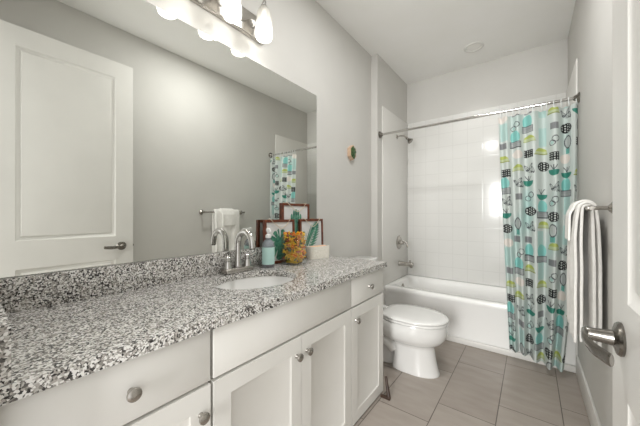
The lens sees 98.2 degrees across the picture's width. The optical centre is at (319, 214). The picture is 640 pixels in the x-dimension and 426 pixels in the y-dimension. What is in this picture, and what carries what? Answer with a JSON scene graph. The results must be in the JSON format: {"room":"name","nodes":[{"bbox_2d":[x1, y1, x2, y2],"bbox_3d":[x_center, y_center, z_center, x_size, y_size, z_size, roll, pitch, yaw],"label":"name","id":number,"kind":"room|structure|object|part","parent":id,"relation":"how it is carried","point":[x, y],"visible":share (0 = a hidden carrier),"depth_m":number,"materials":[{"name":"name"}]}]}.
{"room":"bathroom","nodes":[
{"label":"bathroom","id":0,"kind":"room"},
{"bbox_2d":[0,0,370,278],"bbox_3d":[-0.036,-0.240,2.201,0.100,2.800,3.629,0,0,37],"label":"wall","id":1,"kind":"structure","parent":0,"point":[308,47],"depth_m":2.25,"materials":[{"name":"paint"}]},
{"bbox_2d":[0,247,261,313],"bbox_3d":[-0.507,0.253,1.480,0.020,0.108,1.658,0,0,37],"label":"backsplash","id":2,"kind":"structure","parent":1,"relation":"attached to","point":[21,293],"depth_m":1.05,"materials":[{"name":"stone"}]},
{"bbox_2d":[281,202,309,231],"bbox_3d":[-0.164,0.057,1.922,0.021,0.282,0.280,0,0,37],"label":"picture frame","id":3,"kind":"object","parent":2,"relation":"on","point":[288,210],"visible":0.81,"depth_m":1.92,"materials":[{"name":"brown wood"}]},
{"bbox_2d":[284,206,306,231],"bbox_3d":[-0.168,0.060,1.925,0.007,0.245,0.250,0,0,37],"label":"print","id":4,"kind":"object","parent":3,"relation":"attached to","point":[293,212],"depth_m":1.92,"materials":[{"name":"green paper"}]},
{"bbox_3d":[-0.167,0.060,1.924,0.014,0.275,0.280,0,0,37],"label":"frame","id":5,"kind":"part","parent":3,"relation":"part of","materials":[{"name":"brown wood"}]},
{"bbox_2d":[0,0,316,277],"bbox_3d":[-0.520,-0.358,1.477,0.006,1.110,1.630,0,0,37],"label":"wall mirror","id":6,"kind":"object","parent":1,"relation":"attached to","point":[130,133],"visible":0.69,"depth_m":1.14,"materials":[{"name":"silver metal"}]},
{"bbox_2d":[190,0,272,44],"bbox_3d":[-0.532,-1.096,1.328,0.167,0.220,0.799,0,0,37],"label":"vanity light","id":7,"kind":"object","parent":1,"relation":"attached to","point":[258,28],"visible":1,"depth_m":1.51,"materials":[{"name":"white glass"}]},
{"bbox_3d":[-0.577,-1.083,1.362,0.012,0.097,0.799,0,0,37],"label":"wavy panel","id":8,"kind":"part","parent":7,"relation":"part of","materials":[{"name":"silver metal"}]},
{"bbox_3d":[-0.441,-1.072,1.389,0.095,0.172,0.095,0,0,37],"label":"lamp shade","id":9,"kind":"part","parent":7,"relation":"part of","materials":[{"name":"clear glass"}]},
{"bbox_3d":[-0.314,-1.072,1.555,0.095,0.172,0.095,0,0,37],"label":"lamp shade","id":10,"kind":"part","parent":7,"relation":"part of","materials":[{"name":"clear glass"}]},
{"bbox_2d":[347,145,355,159],"bbox_3d":[0.293,-0.562,2.510,0.047,0.136,0.094,0,0,37],"label":"wall plaque","id":11,"kind":"object","parent":1,"relation":"attached to","point":[351,151],"visible":1,"depth_m":2.49,"materials":[{"name":"brown wood"}]},
{"bbox_2d":[371,54,406,284],"bbox_3d":[0.813,-0.240,3.178,0.069,2.800,0.846,0,0,37],"label":"wall","id":12,"kind":"structure","parent":0,"point":[388,90],"depth_m":2.86,"materials":[{"name":"paint"}]},
{"bbox_2d":[316,0,575,83],"bbox_3d":[0.634,-1.680,1.691,1.785,0.080,3.629,0,0,37],"label":"ceiling","id":13,"kind":"structure","parent":0,"point":[419,40],"depth_m":2.44,"materials":[{"name":"paint"}]},
{"bbox_2d":[464,41,483,52],"bbox_3d":[1.505,-1.635,2.710,0.176,0.009,0.176,0,0,37],"label":"recessed light","id":14,"kind":"object","parent":13,"relation":"in","point":[475,46],"visible":1,"depth_m":2.71,"materials":[{"name":"paint"}]},
{"bbox_2d":[354,340,590,425],"bbox_3d":[0.387,1.200,1.367,1.785,0.080,4.444,0,0,37],"label":"floor","id":15,"kind":"structure","parent":0,"point":[474,386],"depth_m":1.79,"materials":[{"name":"tile"}]},
{"bbox_2d":[0,331,210,425],"bbox_3d":[-0.657,0.745,0.820,0.566,0.807,0.423,0,0,37],"label":"vanity cabinet","id":16,"kind":"object","parent":15,"relation":"on","point":[169,385],"visible":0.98,"depth_m":0.68,"materials":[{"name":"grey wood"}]},
{"bbox_3d":[-0.444,0.425,0.658,0.031,0.033,0.033,0,0,37],"label":"knob","id":17,"kind":"part","parent":16,"relation":"part of","materials":[{"name":"silver metal"}]},
{"bbox_3d":[-0.464,0.828,0.673,0.020,0.637,0.420,0,0,37],"label":"cabinet door","id":18,"kind":"part","parent":16,"relation":"part of","materials":[{"name":"paint"}]},
{"bbox_3d":[-0.336,0.585,0.799,0.031,0.033,0.033,0,0,37],"label":"knob","id":19,"kind":"part","parent":16,"relation":"part of","materials":[{"name":"silver metal"}]},
{"bbox_2d":[208,280,350,425],"bbox_3d":[-0.278,0.745,1.317,0.566,0.807,0.813,0,0,37],"label":"vanity cabinet","id":20,"kind":"object","parent":15,"relation":"on","point":[287,364],"visible":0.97,"depth_m":1.10,"materials":[{"name":"grey wood"}]},
{"bbox_2d":[0,255,386,405],"bbox_3d":[-0.290,0.323,1.316,0.564,0.032,1.660,0,0,37],"label":"countertop","id":21,"kind":"structure","parent":20,"relation":"on","point":[52,346],"depth_m":0.82,"materials":[{"name":"stone"}]},
{"bbox_2d":[0,303,10,386],"bbox_3d":[-0.780,0.253,0.658,0.540,0.108,0.020,0,0,37],"label":"side splash","id":22,"kind":"object","parent":21,"relation":"on","point":[5,325],"visible":1,"depth_m":0.50,"materials":[{"name":"stone"}]},
{"bbox_2d":[217,229,256,274],"bbox_3d":[-0.431,0.191,1.484,0.188,0.232,0.188,0,0,-6],"label":"faucet","id":23,"kind":"object","parent":21,"relation":"on","point":[238,267],"visible":1,"depth_m":1.46,"materials":[{"name":"silver metal"}]},
{"bbox_3d":[-0.490,0.246,1.420,0.046,0.075,0.086,0,0,37],"label":"handle","id":24,"kind":"part","parent":23,"relation":"part of","materials":[{"name":"silver metal"}]},
{"bbox_3d":[-0.441,0.293,1.485,0.058,0.028,0.176,0,0,37],"label":"plate","id":25,"kind":"part","parent":23,"relation":"part of","materials":[{"name":"silver metal"}]},
{"bbox_3d":[-0.395,0.181,1.451,0.156,0.212,0.042,0,0,37],"label":"spout","id":26,"kind":"part","parent":23,"relation":"part of","materials":[{"name":"silver metal"}]},
{"bbox_3d":[-0.391,0.246,1.550,0.046,0.075,0.086,0,0,37],"label":"handle","id":27,"kind":"part","parent":23,"relation":"part of","materials":[{"name":"silver metal"}]},
{"bbox_2d":[216,276,292,289],"bbox_3d":[-0.304,0.416,1.334,0.365,0.152,0.449,0,0,37],"label":"sink","id":28,"kind":"object","parent":21,"relation":"in","point":[262,281],"visible":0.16,"depth_m":1.50,"materials":[{"name":"white ceramic"}]},
{"bbox_2d":[262,228,274,267],"bbox_3d":[-0.300,0.193,1.621,0.080,0.229,0.074,0,0,27],"label":"soap bottle","id":29,"kind":"object","parent":21,"relation":"on","point":[268,247],"visible":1,"depth_m":1.59,"materials":[{"name":"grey plastic"}]},
{"bbox_2d":[263,218,294,263],"bbox_3d":[-0.254,0.165,1.764,0.026,0.282,0.265,-2,-1,37],"label":"picture frame","id":30,"kind":"object","parent":21,"relation":"on","point":[277,227],"visible":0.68,"depth_m":1.75,"materials":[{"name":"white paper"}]},
{"bbox_2d":[267,222,291,260],"bbox_3d":[-0.255,0.169,1.765,0.012,0.245,0.235,0,0,37],"label":"print","id":31,"kind":"object","parent":30,"relation":"attached to","point":[277,229],"depth_m":1.75,"materials":[{"name":"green paper"}]},
{"bbox_2d":[298,218,322,257],"bbox_3d":[-0.060,0.165,2.019,0.026,0.282,0.265,-2,-1,37],"label":"picture frame","id":32,"kind":"object","parent":21,"relation":"on","point":[313,228],"visible":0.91,"depth_m":2.02,"materials":[{"name":"white paper"}]},
{"bbox_2d":[302,221,320,255],"bbox_3d":[-0.062,0.169,2.020,0.012,0.245,0.235,0,0,37],"label":"print","id":33,"kind":"object","parent":32,"relation":"attached to","point":[312,229],"depth_m":2.02,"materials":[{"name":"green paper"}]},
{"bbox_2d":[306,245,329,259],"bbox_3d":[-0.014,0.264,1.966,0.183,0.086,0.077,0,0,-38],"label":"basket","id":34,"kind":"object","parent":21,"relation":"on","point":[315,251],"visible":1,"depth_m":1.92,"materials":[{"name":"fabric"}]},
{"bbox_3d":[-0.161,0.212,1.737,0.126,0.190,0.126,0,0,23],"label":"glass vase","id":35,"kind":"object","parent":21,"relation":"on","visible":0},
{"bbox_2d":[282,231,305,263],"bbox_3d":[-0.161,0.199,1.738,0.128,0.198,0.127,0,0,23],"label":"dried flowers","id":36,"kind":"object","parent":35,"relation":"in","point":[293,249],"visible":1,"depth_m":1.70,"materials":[{"name":"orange plant"}]},
{"bbox_3d":[-0.208,0.828,1.009,0.020,0.637,0.406,0,0,37],"label":"cabinet door","id":37,"kind":"part","parent":20,"relation":"part of","materials":[{"name":"paint"}]},
{"bbox_3d":[-0.084,0.582,1.130,0.031,0.033,0.033,0,0,37],"label":"knob","id":38,"kind":"part","parent":20,"relation":"part of","materials":[{"name":"silver metal"}]},
{"bbox_3d":[-0.046,0.582,1.181,0.031,0.033,0.033,0,0,37],"label":"knob","id":39,"kind":"part","parent":20,"relation":"part of","materials":[{"name":"silver metal"}]},
{"bbox_3d":[0.038,0.828,1.333,0.020,0.637,0.402,0,0,37],"label":"cabinet door","id":40,"kind":"part","parent":20,"relation":"part of","materials":[{"name":"paint"}]},
{"bbox_2d":[349,268,382,425],"bbox_3d":[0.091,0.745,1.802,0.566,0.807,0.399,0,0,37],"label":"vanity cabinet","id":41,"kind":"object","parent":15,"relation":"on","point":[366,308],"visible":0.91,"depth_m":1.63,"materials":[{"name":"paint"}]},
{"bbox_3d":[0.284,0.423,1.655,0.020,0.151,0.398,0,0,37],"label":"drawer","id":42,"kind":"part","parent":41,"relation":"part of","materials":[{"name":"paint"}]},
{"bbox_2d":[380,376,390,400],"bbox_3d":[0.430,1.106,1.772,0.062,0.110,0.073,0,0,37],"label":"doorstop","id":43,"kind":"object","parent":15,"relation":"on","point":[387,397],"visible":1,"depth_m":1.76,"materials":[{"name":"grey metal"}]},
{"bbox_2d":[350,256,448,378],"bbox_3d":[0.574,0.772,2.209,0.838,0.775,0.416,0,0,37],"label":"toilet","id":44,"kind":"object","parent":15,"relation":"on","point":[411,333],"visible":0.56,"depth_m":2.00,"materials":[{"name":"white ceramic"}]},
{"bbox_3d":[0.320,0.400,2.402,0.200,0.029,0.416,0,0,37],"label":"tank lid","id":45,"kind":"part","parent":44,"relation":"part of","materials":[{"name":"white ceramic"}]},
{"bbox_3d":[0.693,0.973,2.118,0.522,0.374,0.370,0,0,37],"label":"bowl","id":46,"kind":"part","parent":44,"relation":"part of","materials":[{"name":"white ceramic"}]},
{"bbox_3d":[0.720,0.776,2.098,0.468,0.018,0.380,0,0,37],"label":"seat","id":47,"kind":"part","parent":44,"relation":"part of","materials":[{"name":"white ceramic"}]},
{"bbox_3d":[0.720,0.752,2.098,0.472,0.023,0.382,0,0,37],"label":"lid","id":48,"kind":"part","parent":44,"relation":"part of","materials":[{"name":"white ceramic"}]},
{"bbox_2d":[382,59,577,354],"bbox_3d":[1.474,0.011,2.738,1.515,2.297,0.744,0,0,37],"label":"shower surround","id":49,"kind":"object","parent":15,"relation":"on","point":[442,193],"visible":0.49,"depth_m":3.11,"materials":[{"name":"tile"}]},
{"bbox_3d":[0.876,0.011,3.193,0.012,2.297,0.744,0,0,37],"label":"panel","id":50,"kind":"part","parent":49,"relation":"part of","materials":[{"name":"white tile"}]},
{"bbox_2d":[396,235,407,248],"bbox_3d":[0.969,0.325,3.219,0.106,0.162,0.162,0,0,37],"label":"shower valve","id":51,"kind":"object","parent":49,"relation":"attached to","point":[399,242],"visible":1,"depth_m":3.21,"materials":[{"name":"silver metal"}]},
{"bbox_2d":[396,135,412,143],"bbox_3d":[0.963,-0.862,3.147,0.184,0.129,0.068,0,0,37],"label":"shower fixture","id":52,"kind":"object","parent":49,"relation":"attached to","point":[409,140],"visible":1,"depth_m":3.12,"materials":[{"name":"silver metal"}]},
{"bbox_2d":[398,260,413,267],"bbox_3d":[0.993,0.565,3.200,0.168,0.086,0.062,0,0,37],"label":"tub spout","id":53,"kind":"object","parent":49,"relation":"attached to","point":[400,263],"visible":1,"depth_m":3.18,"materials":[{"name":"silver metal"}]},
{"bbox_3d":[1.696,-0.195,3.030,1.494,1.887,0.010,0,0,37],"label":"panel","id":54,"kind":"part","parent":49,"relation":"part of","materials":[{"name":"tile"}]},
{"bbox_3d":[2.085,0.011,2.299,0.012,2.297,0.704,0,0,37],"label":"panel","id":55,"kind":"part","parent":49,"relation":"part of","materials":[{"name":"white tile"}]},
{"bbox_2d":[385,275,575,365],"bbox_3d":[1.491,0.955,2.760,1.514,0.410,0.688,0,0,37],"label":"bathtub","id":56,"kind":"object","parent":15,"relation":"on","point":[475,312],"visible":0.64,"depth_m":2.55,"materials":[{"name":"white ceramic"}]},
{"bbox_2d":[446,335,575,372],"bbox_3d":[1.278,1.135,2.480,1.514,0.050,0.014,0,0,37],"label":"trim","id":57,"kind":"structure","parent":56,"relation":"attached to","point":[567,367],"depth_m":2.31,"materials":[{"name":"paint"}]},
{"bbox_2d":[407,38,567,284],"bbox_3d":[1.703,-0.240,3.095,1.585,2.800,0.100,0,0,37],"label":"wall","id":58,"kind":"structure","parent":0,"point":[541,71],"depth_m":2.93,"materials":[{"name":"paint"}]},
{"bbox_2d":[568,0,612,425],"bbox_3d":[1.304,-0.240,1.181,0.100,2.800,3.629,0,0,37],"label":"wall","id":59,"kind":"structure","parent":0,"point":[590,37],"depth_m":1.40,"materials":[{"name":"paint"}]},
{"bbox_2d":[378,92,579,137],"bbox_3d":[1.222,-0.825,2.406,1.515,0.072,0.072,0,0,37],"label":"curtain rod","id":60,"kind":"object","parent":59,"relation":"attached to","point":[380,134],"visible":0.99,"depth_m":2.29,"materials":[{"name":"silver metal"}]},
{"bbox_2d":[498,97,577,371],"bbox_3d":[1.612,0.134,2.071,0.475,1.952,0.125,0,0,37],"label":"shower curtain","id":61,"kind":"object","parent":60,"relation":"hanging from","point":[538,150],"visible":0.97,"depth_m":2.08,"materials":[{"name":"fabric"}]},
{"bbox_2d":[576,355,601,425],"bbox_3d":[1.350,1.090,1.332,0.012,0.140,1.715,0,0,37],"label":"baseboard","id":62,"kind":"structure","parent":59,"relation":"attached to","point":[594,420],"depth_m":1.63,"materials":[{"name":"paint"}]},
{"bbox_2d":[584,202,612,213],"bbox_3d":[1.329,-0.028,1.365,0.084,0.054,0.571,0,0,37],"label":"towel bar","id":63,"kind":"object","parent":59,"relation":"attached to","point":[609,207],"visible":0.49,"depth_m":1.15,"materials":[{"name":"silver metal"}]},
{"bbox_2d":[566,201,601,346],"bbox_3d":[1.315,0.287,1.392,0.103,0.697,0.324,0,0,37],"label":"bath towel","id":64,"kind":"object","parent":63,"relation":"hanging from","point":[584,249],"visible":0.88,"depth_m":1.29,"materials":[{"name":"white fabric"}]},
{"bbox_2d":[565,200,598,240],"bbox_3d":[1.310,0.146,1.392,0.115,0.436,0.178,0,0,37],"label":"hand towel","id":65,"kind":"object","parent":64,"relation":"on","point":[572,206],"visible":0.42,"depth_m":1.36,"materials":[{"name":"white fabric"}]},
{"bbox_2d":[581,0,639,425],"bbox_3d":[0.427,-0.064,0.327,0.110,2.432,0.852,0,0,37],"label":"door","id":66,"kind":"structure","parent":59,"relation":"in","point":[624,336],"depth_m":0.56,"materials":[{"name":"paint"}]},
{"bbox_3d":[0.559,0.266,0.566,0.023,0.032,0.142,0,0,31],"label":"lever","id":67,"kind":"part","parent":66,"relation":"part of","materials":[{"name":"silver metal"}]},
{"bbox_3d":[0.611,0.263,0.603,0.064,0.071,0.071,0,0,37],"label":"handle","id":68,"kind":"part","parent":66,"relation":"part of","materials":[{"name":"silver metal"}]}
]}

